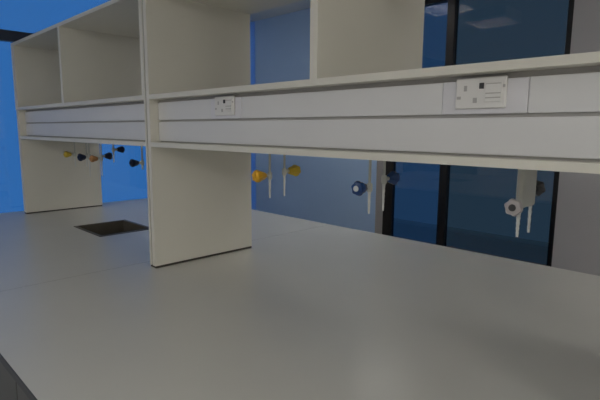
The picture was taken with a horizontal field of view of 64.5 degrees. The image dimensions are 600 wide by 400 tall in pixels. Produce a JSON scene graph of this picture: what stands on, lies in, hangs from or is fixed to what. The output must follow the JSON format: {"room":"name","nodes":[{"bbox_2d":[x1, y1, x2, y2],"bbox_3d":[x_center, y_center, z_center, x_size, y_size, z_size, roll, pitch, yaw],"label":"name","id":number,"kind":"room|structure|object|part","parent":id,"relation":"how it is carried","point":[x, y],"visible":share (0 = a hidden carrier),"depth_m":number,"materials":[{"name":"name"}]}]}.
{"room":"laboratory","nodes":[
{"label":"laboratory","id":0,"kind":"room"},
{"bbox_2d":[250,0,309,21],"bbox_3d":[0.035,-1.392,-0.809,11.500,0.150,9.850,9,12,44],"label":"ceiling","id":1,"kind":"structure","parent":0,"point":[305,4],"depth_m":5.71,"materials":[{"name":"paint"}]},
{"bbox_2d":[250,0,599,275],"bbox_3d":[3.331,-0.253,2.782,11.200,3.100,0.221,9,12,44],"label":"wall","id":2,"kind":"structure","parent":0,"point":[279,45],"depth_m":5.58,"materials":[{"name":"paint"}]},
{"bbox_2d":[382,0,574,266],"bbox_3d":[1.580,-0.529,4.569,1.804,2.860,0.075,9,12,44],"label":"window","id":3,"kind":"structure","parent":2,"relation":"in","point":[453,5],"depth_m":4.63,"materials":[{"name":"black metal"}]},
{"bbox_3d":[0.010,1.823,-0.336,11.500,0.150,9.850,9,12,44],"label":"floor","id":4,"kind":"structure","parent":0,"visible":0},
{"bbox_2d":[0,198,599,399],"bbox_3d":[-0.556,0.792,3.038,5.155,0.900,2.582,9,12,44],"label":"lab bench","id":5,"kind":"object","parent":4,"relation":"on","point":[313,310],"visible":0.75,"depth_m":1.98,"materials":[{"name":"laminate"}]},
{"bbox_3d":[-1.220,0.905,1.944,0.633,0.725,0.020,9,12,44],"label":"door","id":6,"kind":"part","parent":5,"relation":"part of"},
{"bbox_3d":[-0.766,0.974,1.497,0.633,0.725,0.020,9,12,44],"label":"door","id":7,"kind":"part","parent":5,"relation":"part of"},
{"bbox_2d":[74,219,148,236],"bbox_3d":[-1.484,0.318,3.796,0.514,0.204,0.427,9,12,44],"label":"sink","id":8,"kind":"object","parent":5,"relation":"in","point":[109,228],"visible":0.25,"depth_m":3.96,"materials":[{"name":"plastic"}]},
{"bbox_2d":[0,198,330,290],"bbox_3d":[-1.515,0.214,3.927,2.431,0.030,2.578,9,12,44],"label":"countertop","id":9,"kind":"structure","parent":5,"relation":"on","point":[36,248],"depth_m":3.34,"materials":[{"name":"laminate"}]},
{"bbox_2d":[10,0,599,267],"bbox_3d":[-0.563,-0.397,2.820,4.939,1.515,0.700,9,12,44],"label":"shelving","id":10,"kind":"object","parent":5,"relation":"on","point":[150,52],"visible":0.77,"depth_m":2.75,"materials":[{"name":"laminate"}]},
{"bbox_2d":[63,142,90,166],"bbox_3d":[-1.963,-0.411,4.186,0.054,0.242,0.229,9,12,44],"label":"tap","id":11,"kind":"object","parent":10,"relation":"attached to","point":[66,154],"visible":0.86,"depth_m":4.16,"materials":[{"name":"white metal"}]},
{"bbox_3d":[-2.019,-0.397,4.131,0.054,0.054,0.058,9,12,44],"label":"knob","id":12,"kind":"part","parent":11,"relation":"part of","materials":[{"name":"yellow plastic"}]},
{"bbox_2d":[25,101,144,140],"bbox_3d":[-1.430,-0.594,3.666,2.327,0.228,0.600,9,12,44],"label":"service trunking","id":13,"kind":"object","parent":10,"relation":"on","point":[115,121],"visible":0.47,"depth_m":3.24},
{"bbox_2d":[77,143,111,176],"bbox_3d":[-1.719,-0.349,3.991,0.062,0.304,0.288,9,12,44],"label":"tap","id":14,"kind":"object","parent":10,"relation":"attached to","point":[108,155],"visible":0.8,"depth_m":3.96,"materials":[{"name":"plastic"}]},
{"bbox_3d":[-1.796,-0.352,3.913,0.062,0.062,0.058,9,12,44],"label":"knob","id":15,"kind":"part","parent":14,"relation":"part of","materials":[{"name":"blue plastic"}]},
{"bbox_3d":[-1.642,-0.376,4.065,0.062,0.062,0.058,9,12,44],"label":"knob","id":16,"kind":"part","parent":14,"relation":"part of","materials":[{"name":"plastic"}]},
{"bbox_2d":[89,144,124,162],"bbox_3d":[-1.545,-0.387,3.811,0.054,0.174,0.288,9,12,44],"label":"tap","id":17,"kind":"object","parent":10,"relation":"attached to","point":[121,149],"visible":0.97,"depth_m":3.78,"materials":[{"name":"white metal"}]},
{"bbox_3d":[-1.623,-0.325,3.742,0.054,0.054,0.058,9,12,44],"label":"knob","id":18,"kind":"part","parent":17,"relation":"part of","materials":[{"name":"orange plastic"}]},
{"bbox_3d":[-1.468,-0.413,3.885,0.054,0.054,0.058,9,12,44],"label":"knob","id":19,"kind":"part","parent":17,"relation":"part of","materials":[{"name":"black plastic"}]},
{"bbox_2d":[129,146,143,169],"bbox_3d":[-1.061,-0.308,3.333,0.054,0.184,0.288,9,12,44],"label":"tap","id":20,"kind":"object","parent":10,"relation":"attached to","point":[132,162],"visible":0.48,"depth_m":3.27,"materials":[{"name":"black plastic"}]},
{"bbox_3d":[-1.138,-0.254,3.263,0.054,0.054,0.058,9,12,44],"label":"knob","id":21,"kind":"part","parent":20,"relation":"part of","materials":[{"name":"black plastic"}]},
{"bbox_2d":[252,154,300,197],"bbox_3d":[-0.116,-0.135,2.406,0.060,0.242,0.310,9,12,44],"label":"tap","id":22,"kind":"object","parent":10,"relation":"attached to","point":[257,176],"visible":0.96,"depth_m":2.38,"materials":[{"name":"white metal"}]},
{"bbox_3d":[-0.196,-0.117,2.327,0.060,0.060,0.068,9,12,44],"label":"knob","id":23,"kind":"part","parent":22,"relation":"part of","materials":[{"name":"yellow plastic"}]},
{"bbox_3d":[-0.035,-0.154,2.485,0.060,0.060,0.068,9,12,44],"label":"knob","id":24,"kind":"part","parent":22,"relation":"part of","materials":[{"name":"yellow plastic"}]},
{"bbox_2d":[351,160,399,213],"bbox_3d":[0.320,-0.069,1.976,0.060,0.242,0.288,9,12,44],"label":"tap","id":25,"kind":"object","parent":10,"relation":"attached to","point":[358,188],"visible":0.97,"depth_m":1.95,"materials":[{"name":"white metal"}]},
{"bbox_3d":[0.242,-0.048,1.902,0.060,0.060,0.058,9,12,44],"label":"knob","id":26,"kind":"part","parent":25,"relation":"part of","materials":[{"name":"blue plastic"}]},
{"bbox_3d":[0.397,-0.095,2.051,0.060,0.060,0.058,9,12,44],"label":"knob","id":27,"kind":"part","parent":25,"relation":"part of","materials":[{"name":"blue plastic"}]},
{"bbox_2d":[158,66,599,161],"bbox_3d":[0.289,-0.331,1.969,2.409,0.228,0.602,9,12,44],"label":"service trunking","id":28,"kind":"object","parent":10,"relation":"on","point":[552,114],"visible":0.99,"depth_m":1.49,"materials":[{"name":"plastic"}]},
{"bbox_2d":[215,96,234,115],"bbox_3d":[-0.344,-0.427,2.154,0.146,0.086,0.014,9,12,44],"label":"power socket","id":29,"kind":"object","parent":28,"relation":"attached to","point":[224,105],"visible":1,"depth_m":2.15,"materials":[{"name":"plastic"}]},
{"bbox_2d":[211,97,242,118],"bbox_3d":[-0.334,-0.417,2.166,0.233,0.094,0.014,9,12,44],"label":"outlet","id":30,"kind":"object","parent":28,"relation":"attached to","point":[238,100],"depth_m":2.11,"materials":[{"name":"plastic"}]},
{"bbox_2d":[455,75,507,108],"bbox_3d":[0.501,-0.298,1.321,0.146,0.086,0.014,9,12,44],"label":"power socket","id":31,"kind":"object","parent":28,"relation":"attached to","point":[478,92],"visible":1,"depth_m":1.31,"materials":[{"name":"plastic"}]},
{"bbox_2d":[479,83,483,88],"bbox_3d":[0.502,-0.316,1.313,0.013,0.016,0.004,9,12,44],"label":"switch","id":32,"kind":"object","parent":31,"relation":"attached to","point":[481,85],"depth_m":1.31,"materials":[{"name":"grey plastic"}]},
{"bbox_2d":[504,169,544,236],"bbox_3d":[0.741,-0.005,1.561,0.056,0.242,0.224,9,12,44],"label":"tap","id":33,"kind":"object","parent":10,"relation":"attached to","point":[528,187],"visible":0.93,"depth_m":1.53,"materials":[{"name":"white metal"}]},
{"bbox_3d":[0.678,0.023,1.502,0.056,0.056,0.040,9,12,44],"label":"knob","id":34,"kind":"part","parent":33,"relation":"part of","materials":[{"name":"white plastic"}]},
{"bbox_3d":[0.803,-0.040,1.619,0.056,0.056,0.040,9,12,44],"label":"knob","id":35,"kind":"part","parent":33,"relation":"part of","materials":[{"name":"grey plastic"}]},
{"bbox_3d":[-3.941,-0.378,3.266,0.200,3.098,9.350,9,12,44],"label":"wall","id":36,"kind":"structure","parent":0,"visible":0},
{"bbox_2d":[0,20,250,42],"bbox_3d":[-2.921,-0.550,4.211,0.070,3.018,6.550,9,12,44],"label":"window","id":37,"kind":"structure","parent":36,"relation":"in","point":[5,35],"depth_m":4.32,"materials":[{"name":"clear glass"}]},
{"bbox_3d":[-2.921,-0.550,4.211,0.070,3.018,6.550,9,12,44],"label":"frame","id":38,"kind":"part","parent":37,"relation":"part of","materials":[{"name":"black metal"}]},
{"label":"outside","id":39,"kind":"structure","parent":0,"visible":0},
{"bbox_2d":[393,218,547,265],"bbox_3d":[2.842,1.301,7.827,10.200,1.550,0.300,9,12,44],"label":"parapet","id":40,"kind":"object","parent":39,"point":[526,250],"visible":0.19,"depth_m":7.59,"materials":[{"name":"blue glass"}]}
]}

